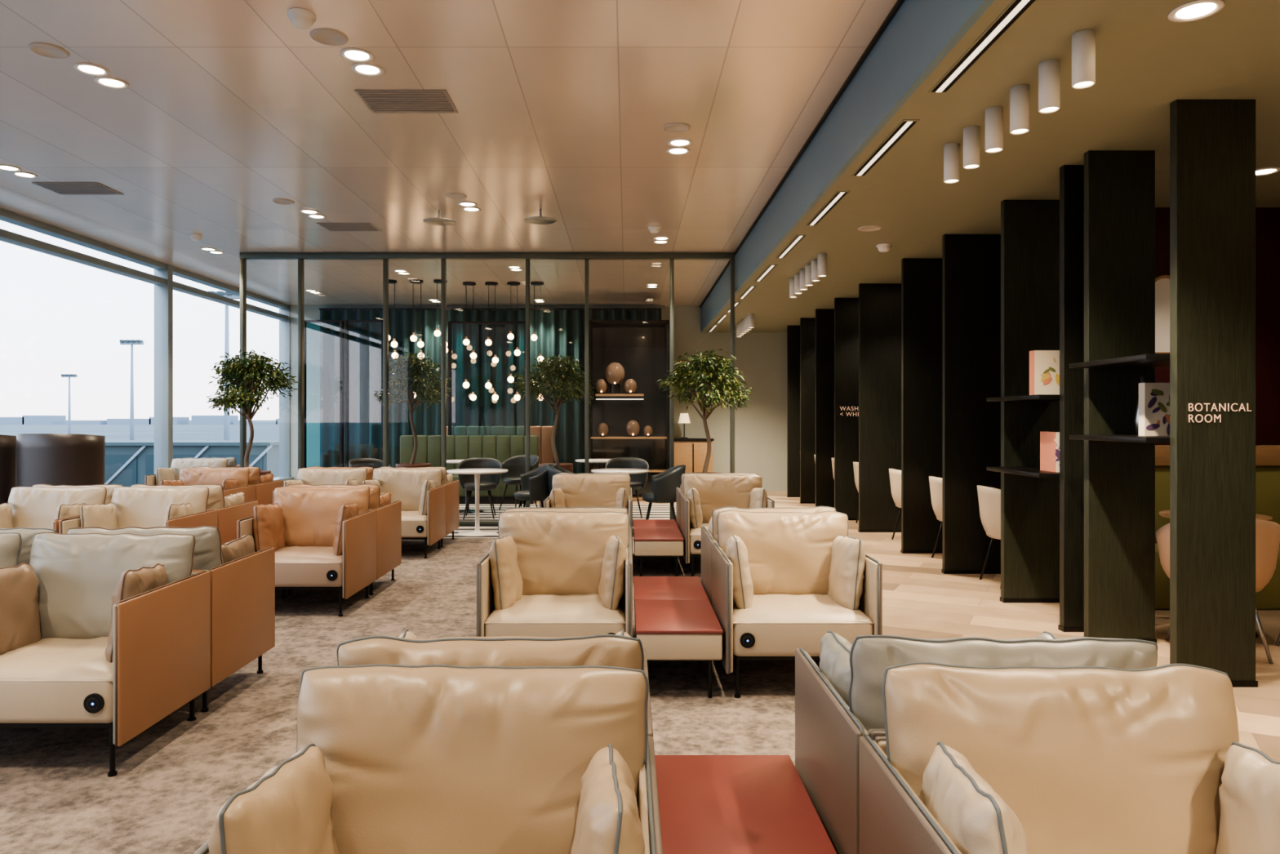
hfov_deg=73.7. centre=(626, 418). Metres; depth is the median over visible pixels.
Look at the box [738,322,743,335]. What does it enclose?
spotlight
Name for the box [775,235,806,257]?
ceiling light
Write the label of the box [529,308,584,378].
curtain
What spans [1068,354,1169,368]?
display shelf
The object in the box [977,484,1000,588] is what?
shell chair
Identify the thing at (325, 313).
curtain
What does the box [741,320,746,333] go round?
spotlight
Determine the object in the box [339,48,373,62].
recessed light
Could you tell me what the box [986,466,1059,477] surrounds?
display shelf
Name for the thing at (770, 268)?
ceiling light
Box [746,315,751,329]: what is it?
spotlight
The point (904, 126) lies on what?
ceiling light
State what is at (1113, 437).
display shelf
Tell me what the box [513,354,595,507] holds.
ficus tree
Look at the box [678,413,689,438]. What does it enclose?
table lamp
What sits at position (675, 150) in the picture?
recessed light
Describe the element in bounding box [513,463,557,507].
dining chair
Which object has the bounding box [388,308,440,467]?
curtain
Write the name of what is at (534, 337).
pendant lamp
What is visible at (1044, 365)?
book
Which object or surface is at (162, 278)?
window frame
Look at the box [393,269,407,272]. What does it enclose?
recessed light
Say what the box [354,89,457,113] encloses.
ceiling vent
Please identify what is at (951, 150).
spotlight
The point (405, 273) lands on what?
recessed light
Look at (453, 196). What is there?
ceiling speaker
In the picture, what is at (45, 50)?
ceiling speaker
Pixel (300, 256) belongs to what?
glass wall
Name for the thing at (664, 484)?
dining chair
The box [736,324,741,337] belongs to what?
spotlight
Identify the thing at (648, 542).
side table
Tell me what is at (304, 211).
recessed light
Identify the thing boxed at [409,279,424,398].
pendant lamp
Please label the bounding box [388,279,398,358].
pendant lamp
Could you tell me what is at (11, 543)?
lounge chair
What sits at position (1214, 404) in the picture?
sign lettering
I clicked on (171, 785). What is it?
carpet
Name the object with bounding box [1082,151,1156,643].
panel
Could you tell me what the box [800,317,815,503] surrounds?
panel
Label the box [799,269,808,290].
spotlight
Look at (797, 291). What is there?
spotlight
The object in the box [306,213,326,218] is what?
recessed light
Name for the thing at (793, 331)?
panel
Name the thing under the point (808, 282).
spotlight
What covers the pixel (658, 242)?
recessed light
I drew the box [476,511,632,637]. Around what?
lounge chair
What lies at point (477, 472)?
cafe table
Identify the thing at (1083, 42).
spotlight
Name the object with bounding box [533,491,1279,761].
floor
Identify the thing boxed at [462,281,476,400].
pendant lamp
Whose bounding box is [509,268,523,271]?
recessed light
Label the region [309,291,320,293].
recessed light
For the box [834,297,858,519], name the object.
panel
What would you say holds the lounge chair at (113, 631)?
on the carpet at (171, 785)
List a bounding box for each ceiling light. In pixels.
[737,285,756,298]
[754,264,777,281]
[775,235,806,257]
[805,191,849,225]
[851,119,919,176]
[928,0,1037,93]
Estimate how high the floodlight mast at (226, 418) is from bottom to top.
16.350 m
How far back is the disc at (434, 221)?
8.52 m
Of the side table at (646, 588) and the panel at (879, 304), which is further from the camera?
the panel at (879, 304)
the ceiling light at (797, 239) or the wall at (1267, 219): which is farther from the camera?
the ceiling light at (797, 239)
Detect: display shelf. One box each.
[986,394,1059,401]
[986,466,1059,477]
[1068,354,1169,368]
[1068,434,1169,442]
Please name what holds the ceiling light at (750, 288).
in the ceiling at (1146, 61)
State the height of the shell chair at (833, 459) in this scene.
0.803 m
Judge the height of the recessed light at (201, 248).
0.008 m
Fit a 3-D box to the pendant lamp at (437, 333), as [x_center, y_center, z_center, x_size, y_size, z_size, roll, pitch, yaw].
[-2.820,-1.226,12.900,0.200,1.727,0.298,0,0,0]
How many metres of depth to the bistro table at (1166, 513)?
5.38 m
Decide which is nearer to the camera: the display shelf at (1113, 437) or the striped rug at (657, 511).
the display shelf at (1113, 437)
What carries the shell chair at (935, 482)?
on the floor
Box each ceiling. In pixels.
[0,0,897,306]
[703,0,1279,332]
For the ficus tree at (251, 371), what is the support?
on the floor
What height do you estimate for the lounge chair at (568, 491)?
0.839 m
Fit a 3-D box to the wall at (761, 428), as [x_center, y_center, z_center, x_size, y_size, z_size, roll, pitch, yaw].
[-0.350,-0.420,15.960,12.100,3.540,0.120,0,0,0]
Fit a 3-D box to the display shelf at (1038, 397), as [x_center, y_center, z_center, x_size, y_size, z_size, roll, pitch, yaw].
[2.880,-0.141,5.867,0.480,0.028,0.801,0,0,0]
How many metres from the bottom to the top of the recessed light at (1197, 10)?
0.008 m
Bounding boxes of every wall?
[239,252,734,525]
[290,305,665,479]
[665,306,786,491]
[1155,207,1279,444]
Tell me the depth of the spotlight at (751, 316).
13.06 m
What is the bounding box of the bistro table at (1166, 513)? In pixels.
[1159,509,1272,637]
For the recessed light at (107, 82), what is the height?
0.008 m
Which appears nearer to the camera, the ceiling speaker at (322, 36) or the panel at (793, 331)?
the ceiling speaker at (322, 36)
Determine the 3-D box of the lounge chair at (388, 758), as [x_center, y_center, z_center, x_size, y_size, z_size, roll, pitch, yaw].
[-0.315,0.922,1.508,0.745,0.839,0.696,0,0,0]
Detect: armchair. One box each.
[0,434,17,503]
[16,433,105,486]
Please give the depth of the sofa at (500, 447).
13.87 m
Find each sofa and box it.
[400,435,538,504]
[446,426,554,463]
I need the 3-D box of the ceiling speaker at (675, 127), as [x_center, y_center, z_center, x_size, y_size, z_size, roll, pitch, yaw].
[0.360,-2.083,6.120,0.200,0.012,0.200,0,0,0]
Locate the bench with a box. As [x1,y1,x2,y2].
[1155,444,1279,609]
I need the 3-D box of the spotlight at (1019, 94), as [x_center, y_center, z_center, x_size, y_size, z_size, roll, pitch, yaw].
[1.910,-1.502,4.150,0.088,0.215,0.088,0,0,0]
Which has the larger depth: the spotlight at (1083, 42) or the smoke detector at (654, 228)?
the smoke detector at (654, 228)
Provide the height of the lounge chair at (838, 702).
0.842 m
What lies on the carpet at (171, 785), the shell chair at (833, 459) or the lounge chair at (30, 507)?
the lounge chair at (30, 507)
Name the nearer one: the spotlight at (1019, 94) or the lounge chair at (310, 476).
the spotlight at (1019, 94)
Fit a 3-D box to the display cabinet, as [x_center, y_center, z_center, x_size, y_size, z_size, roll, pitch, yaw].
[0.030,-0.135,14.220,1.340,2.970,0.440,0,0,0]
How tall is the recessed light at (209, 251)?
0.008 m
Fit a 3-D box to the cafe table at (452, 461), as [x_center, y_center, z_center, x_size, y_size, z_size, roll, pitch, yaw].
[-2.300,0.971,12.300,0.720,0.740,0.720,0,0,0]
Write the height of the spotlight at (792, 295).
0.215 m
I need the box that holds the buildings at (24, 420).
[0,415,279,424]
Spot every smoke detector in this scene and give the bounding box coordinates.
[188,233,202,240]
[287,8,315,29]
[648,225,661,233]
[875,243,892,252]
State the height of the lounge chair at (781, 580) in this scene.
0.843 m
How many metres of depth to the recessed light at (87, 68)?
5.10 m
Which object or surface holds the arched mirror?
attached to the wall at (1267, 219)
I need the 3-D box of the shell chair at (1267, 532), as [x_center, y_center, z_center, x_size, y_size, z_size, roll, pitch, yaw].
[3.412,0.951,4.924,0.603,0.803,0.518,0,0,18]
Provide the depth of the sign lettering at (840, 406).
11.35 m
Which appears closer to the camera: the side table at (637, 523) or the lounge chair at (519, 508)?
the lounge chair at (519, 508)
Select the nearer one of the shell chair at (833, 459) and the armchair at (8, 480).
the armchair at (8, 480)
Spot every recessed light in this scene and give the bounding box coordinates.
[0,164,22,171]
[11,171,38,177]
[72,62,110,76]
[93,76,128,88]
[200,247,217,250]
[208,250,224,253]
[299,208,319,214]
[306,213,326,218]
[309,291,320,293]
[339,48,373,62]
[351,62,383,76]
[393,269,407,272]
[397,271,410,275]
[457,201,477,207]
[462,206,480,212]
[507,266,520,268]
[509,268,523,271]
[646,284,658,285]
[646,285,657,288]
[653,236,669,239]
[653,240,668,244]
[666,146,690,155]
[667,138,692,146]
[1167,0,1224,22]
[1255,167,1279,176]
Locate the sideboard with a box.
[674,438,713,473]
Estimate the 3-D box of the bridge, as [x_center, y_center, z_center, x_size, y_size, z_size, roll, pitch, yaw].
[-21.735,3.865,33.300,16.931,5.970,3.000,0,0,0]
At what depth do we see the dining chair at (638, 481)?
11.89 m
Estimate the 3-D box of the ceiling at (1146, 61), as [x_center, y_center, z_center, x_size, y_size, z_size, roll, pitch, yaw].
[3.558,-1.910,6.200,4.284,0.600,19.600,0,0,0]
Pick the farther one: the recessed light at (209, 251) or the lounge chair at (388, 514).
the recessed light at (209, 251)
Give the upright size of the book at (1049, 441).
0.263 m
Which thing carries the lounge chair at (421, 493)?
on the carpet at (171, 785)
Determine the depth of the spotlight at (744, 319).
13.64 m
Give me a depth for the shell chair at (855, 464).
10.81 m
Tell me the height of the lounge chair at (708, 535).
0.843 m
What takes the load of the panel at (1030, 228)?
on the floor
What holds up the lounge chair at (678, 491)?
on the carpet at (171, 785)
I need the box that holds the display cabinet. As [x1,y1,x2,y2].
[588,320,669,500]
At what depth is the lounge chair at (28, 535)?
3.94 m
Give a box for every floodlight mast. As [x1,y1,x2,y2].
[61,373,77,433]
[119,339,143,439]
[208,291,239,439]
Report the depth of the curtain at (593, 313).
15.52 m
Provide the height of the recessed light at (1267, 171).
0.008 m
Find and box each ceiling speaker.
[26,42,69,58]
[272,198,294,204]
[309,28,348,45]
[445,193,466,199]
[663,122,690,133]
[857,225,882,231]
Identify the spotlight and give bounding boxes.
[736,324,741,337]
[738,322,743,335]
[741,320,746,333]
[743,318,748,332]
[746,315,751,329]
[748,313,754,328]
[789,278,797,297]
[794,273,802,293]
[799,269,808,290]
[804,264,813,285]
[811,258,820,281]
[817,253,826,276]
[943,142,959,183]
[963,125,980,168]
[984,106,1003,153]
[1009,84,1029,134]
[1038,58,1060,113]
[1071,29,1095,88]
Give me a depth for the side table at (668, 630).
4.10 m
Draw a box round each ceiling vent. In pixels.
[31,182,124,195]
[316,222,382,231]
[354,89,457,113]
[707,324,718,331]
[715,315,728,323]
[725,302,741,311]
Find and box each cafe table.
[446,459,483,513]
[446,468,508,536]
[575,458,610,469]
[591,468,648,535]
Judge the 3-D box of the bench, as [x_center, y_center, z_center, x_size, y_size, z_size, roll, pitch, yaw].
[4.490,0.775,6.259,2.180,1.150,0.478,0,0,0]
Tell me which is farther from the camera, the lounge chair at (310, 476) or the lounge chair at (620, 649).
the lounge chair at (310, 476)
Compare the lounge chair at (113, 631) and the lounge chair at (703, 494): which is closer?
the lounge chair at (113, 631)
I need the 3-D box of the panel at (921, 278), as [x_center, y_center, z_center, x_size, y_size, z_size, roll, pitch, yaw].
[3.080,-0.130,8.588,0.630,2.959,0.067,0,0,0]
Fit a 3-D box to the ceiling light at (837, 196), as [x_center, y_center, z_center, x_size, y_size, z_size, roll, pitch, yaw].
[1.530,-1.606,6.560,0.090,0.006,1.060,0,0,0]
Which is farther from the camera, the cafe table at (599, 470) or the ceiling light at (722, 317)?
the ceiling light at (722, 317)
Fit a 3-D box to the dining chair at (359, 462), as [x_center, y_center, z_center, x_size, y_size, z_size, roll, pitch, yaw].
[-3.520,0.951,11.719,0.518,0.803,0.603,0,0,44]
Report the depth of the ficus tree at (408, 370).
11.28 m
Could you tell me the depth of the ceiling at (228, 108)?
6.22 m
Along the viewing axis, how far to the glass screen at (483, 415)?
14.21 m
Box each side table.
[633,519,678,564]
[633,528,684,576]
[633,576,708,614]
[634,600,723,697]
[654,755,836,853]
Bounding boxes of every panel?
[786,325,799,497]
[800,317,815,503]
[815,308,834,507]
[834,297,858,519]
[857,283,901,532]
[900,258,942,553]
[941,234,1000,573]
[1000,200,1059,602]
[1057,164,1084,631]
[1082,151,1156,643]
[1169,99,1257,687]
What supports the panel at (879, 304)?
on the floor
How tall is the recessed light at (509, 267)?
0.008 m
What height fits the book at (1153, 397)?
0.293 m
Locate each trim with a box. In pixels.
[699,0,904,307]
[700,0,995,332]
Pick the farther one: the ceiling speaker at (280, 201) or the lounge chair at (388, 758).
the ceiling speaker at (280, 201)
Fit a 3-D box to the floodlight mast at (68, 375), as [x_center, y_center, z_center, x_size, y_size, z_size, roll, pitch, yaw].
[-98.000,-0.475,149.925,2.600,14.650,0.750,0,0,0]
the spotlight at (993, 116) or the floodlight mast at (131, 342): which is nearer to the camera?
the spotlight at (993, 116)
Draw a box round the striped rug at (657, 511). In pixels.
[443,504,675,537]
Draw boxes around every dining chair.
[348,457,391,468]
[457,457,502,519]
[498,454,538,510]
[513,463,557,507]
[546,464,573,492]
[604,457,648,518]
[641,464,685,521]
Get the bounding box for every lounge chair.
[0,486,106,533]
[0,527,57,564]
[0,532,22,568]
[0,532,210,777]
[31,484,123,504]
[58,486,217,533]
[67,525,275,711]
[130,484,257,543]
[145,457,227,485]
[160,467,255,502]
[186,457,239,466]
[192,466,283,504]
[193,663,662,853]
[236,485,376,616]
[272,467,367,503]
[287,483,401,595]
[306,466,373,479]
[336,629,653,736]
[362,467,445,558]
[379,466,459,547]
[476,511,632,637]
[504,506,631,542]
[543,474,632,551]
[554,471,631,493]
[675,472,757,564]
[680,473,774,576]
[701,506,836,604]
[711,510,882,697]
[795,630,1157,853]
[858,662,1279,853]
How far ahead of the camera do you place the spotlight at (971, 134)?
4.69 m
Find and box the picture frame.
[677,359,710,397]
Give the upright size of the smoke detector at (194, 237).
0.060 m
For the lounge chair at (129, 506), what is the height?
0.841 m
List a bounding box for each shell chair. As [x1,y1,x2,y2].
[831,457,834,479]
[853,462,858,523]
[888,468,901,539]
[928,475,942,557]
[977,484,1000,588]
[1155,519,1279,664]
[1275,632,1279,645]
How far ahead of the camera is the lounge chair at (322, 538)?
6.03 m
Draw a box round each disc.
[422,209,455,225]
[524,208,556,224]
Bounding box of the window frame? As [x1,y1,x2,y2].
[0,208,293,485]
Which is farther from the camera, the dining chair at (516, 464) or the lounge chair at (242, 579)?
the dining chair at (516, 464)
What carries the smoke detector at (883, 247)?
attached to the ceiling at (1146, 61)
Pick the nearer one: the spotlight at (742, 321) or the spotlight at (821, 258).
the spotlight at (821, 258)
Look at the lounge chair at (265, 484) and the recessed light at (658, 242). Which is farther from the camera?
the recessed light at (658, 242)
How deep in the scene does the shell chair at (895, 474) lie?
9.27 m
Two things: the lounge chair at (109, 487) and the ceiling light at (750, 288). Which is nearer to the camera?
the lounge chair at (109, 487)
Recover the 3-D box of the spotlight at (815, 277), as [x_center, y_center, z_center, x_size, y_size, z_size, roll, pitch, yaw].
[1.910,-1.502,8.640,0.088,0.215,0.088,0,0,0]
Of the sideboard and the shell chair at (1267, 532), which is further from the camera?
the sideboard
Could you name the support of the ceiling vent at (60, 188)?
in the ceiling at (228, 108)
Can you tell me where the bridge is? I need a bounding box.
[104,440,279,486]
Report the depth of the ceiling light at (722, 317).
13.70 m
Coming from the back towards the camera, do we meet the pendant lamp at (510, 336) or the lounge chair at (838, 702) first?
the pendant lamp at (510, 336)
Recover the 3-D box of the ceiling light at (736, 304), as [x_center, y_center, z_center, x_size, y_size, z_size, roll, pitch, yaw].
[1.530,-1.606,12.320,0.090,0.006,1.060,0,0,0]
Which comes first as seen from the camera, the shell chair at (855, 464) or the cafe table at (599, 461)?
the shell chair at (855, 464)
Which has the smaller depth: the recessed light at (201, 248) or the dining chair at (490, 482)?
the recessed light at (201, 248)
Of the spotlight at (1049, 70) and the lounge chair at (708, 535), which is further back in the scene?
the lounge chair at (708, 535)
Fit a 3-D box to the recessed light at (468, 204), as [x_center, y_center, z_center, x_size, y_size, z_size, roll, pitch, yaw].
[-1.550,-2.085,8.300,0.188,0.008,0.188,0,0,0]
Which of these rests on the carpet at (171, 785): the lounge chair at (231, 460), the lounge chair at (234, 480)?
the lounge chair at (234, 480)
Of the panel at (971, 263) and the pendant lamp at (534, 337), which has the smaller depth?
the panel at (971, 263)
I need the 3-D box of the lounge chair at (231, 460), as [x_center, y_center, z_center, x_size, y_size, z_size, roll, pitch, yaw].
[-5.450,0.919,11.351,0.745,0.844,0.696,0,0,0]
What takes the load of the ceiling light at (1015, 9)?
in the ceiling at (1146, 61)
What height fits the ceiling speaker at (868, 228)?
0.012 m
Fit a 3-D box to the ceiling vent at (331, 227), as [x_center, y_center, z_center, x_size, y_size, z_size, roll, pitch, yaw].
[-3.020,-2.083,9.300,0.580,0.012,0.400,0,0,0]
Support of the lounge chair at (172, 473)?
on the floor
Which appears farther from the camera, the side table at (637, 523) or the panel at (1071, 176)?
the side table at (637, 523)
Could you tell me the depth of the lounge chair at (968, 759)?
1.64 m
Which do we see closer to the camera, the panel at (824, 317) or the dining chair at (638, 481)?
the dining chair at (638, 481)
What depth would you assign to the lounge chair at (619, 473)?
7.96 m
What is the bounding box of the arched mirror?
[1155,275,1169,353]
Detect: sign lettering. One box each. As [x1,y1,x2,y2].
[840,406,858,416]
[1188,403,1251,422]
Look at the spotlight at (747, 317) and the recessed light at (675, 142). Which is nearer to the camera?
the recessed light at (675, 142)
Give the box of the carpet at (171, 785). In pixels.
[0,537,820,853]
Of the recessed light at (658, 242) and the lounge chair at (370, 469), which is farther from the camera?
the recessed light at (658, 242)
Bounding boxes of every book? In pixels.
[1029,350,1059,395]
[1040,431,1059,471]
[1138,382,1169,435]
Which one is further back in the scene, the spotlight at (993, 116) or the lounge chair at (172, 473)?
the lounge chair at (172, 473)
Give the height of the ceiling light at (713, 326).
0.006 m
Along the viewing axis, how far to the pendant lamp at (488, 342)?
13.09 m
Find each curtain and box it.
[319,308,382,319]
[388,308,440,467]
[446,308,525,381]
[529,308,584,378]
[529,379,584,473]
[588,308,661,319]
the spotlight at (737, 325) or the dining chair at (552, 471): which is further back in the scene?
the spotlight at (737, 325)
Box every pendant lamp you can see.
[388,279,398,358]
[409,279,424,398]
[433,279,448,352]
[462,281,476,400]
[484,281,498,400]
[506,281,520,400]
[530,281,543,400]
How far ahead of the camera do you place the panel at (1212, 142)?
4.30 m
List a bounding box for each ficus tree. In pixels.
[205,349,300,475]
[373,351,452,467]
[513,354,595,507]
[656,348,751,473]
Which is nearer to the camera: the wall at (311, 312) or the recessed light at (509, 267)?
the recessed light at (509, 267)
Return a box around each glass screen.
[304,320,344,467]
[344,320,382,466]
[448,321,525,435]
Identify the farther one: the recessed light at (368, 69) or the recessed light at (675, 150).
the recessed light at (675, 150)
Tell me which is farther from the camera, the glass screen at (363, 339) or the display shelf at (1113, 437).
the glass screen at (363, 339)
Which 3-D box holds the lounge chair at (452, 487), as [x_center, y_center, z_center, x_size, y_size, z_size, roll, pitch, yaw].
[-2.250,0.921,9.211,0.745,0.841,0.696,0,0,0]
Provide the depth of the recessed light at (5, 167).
7.11 m

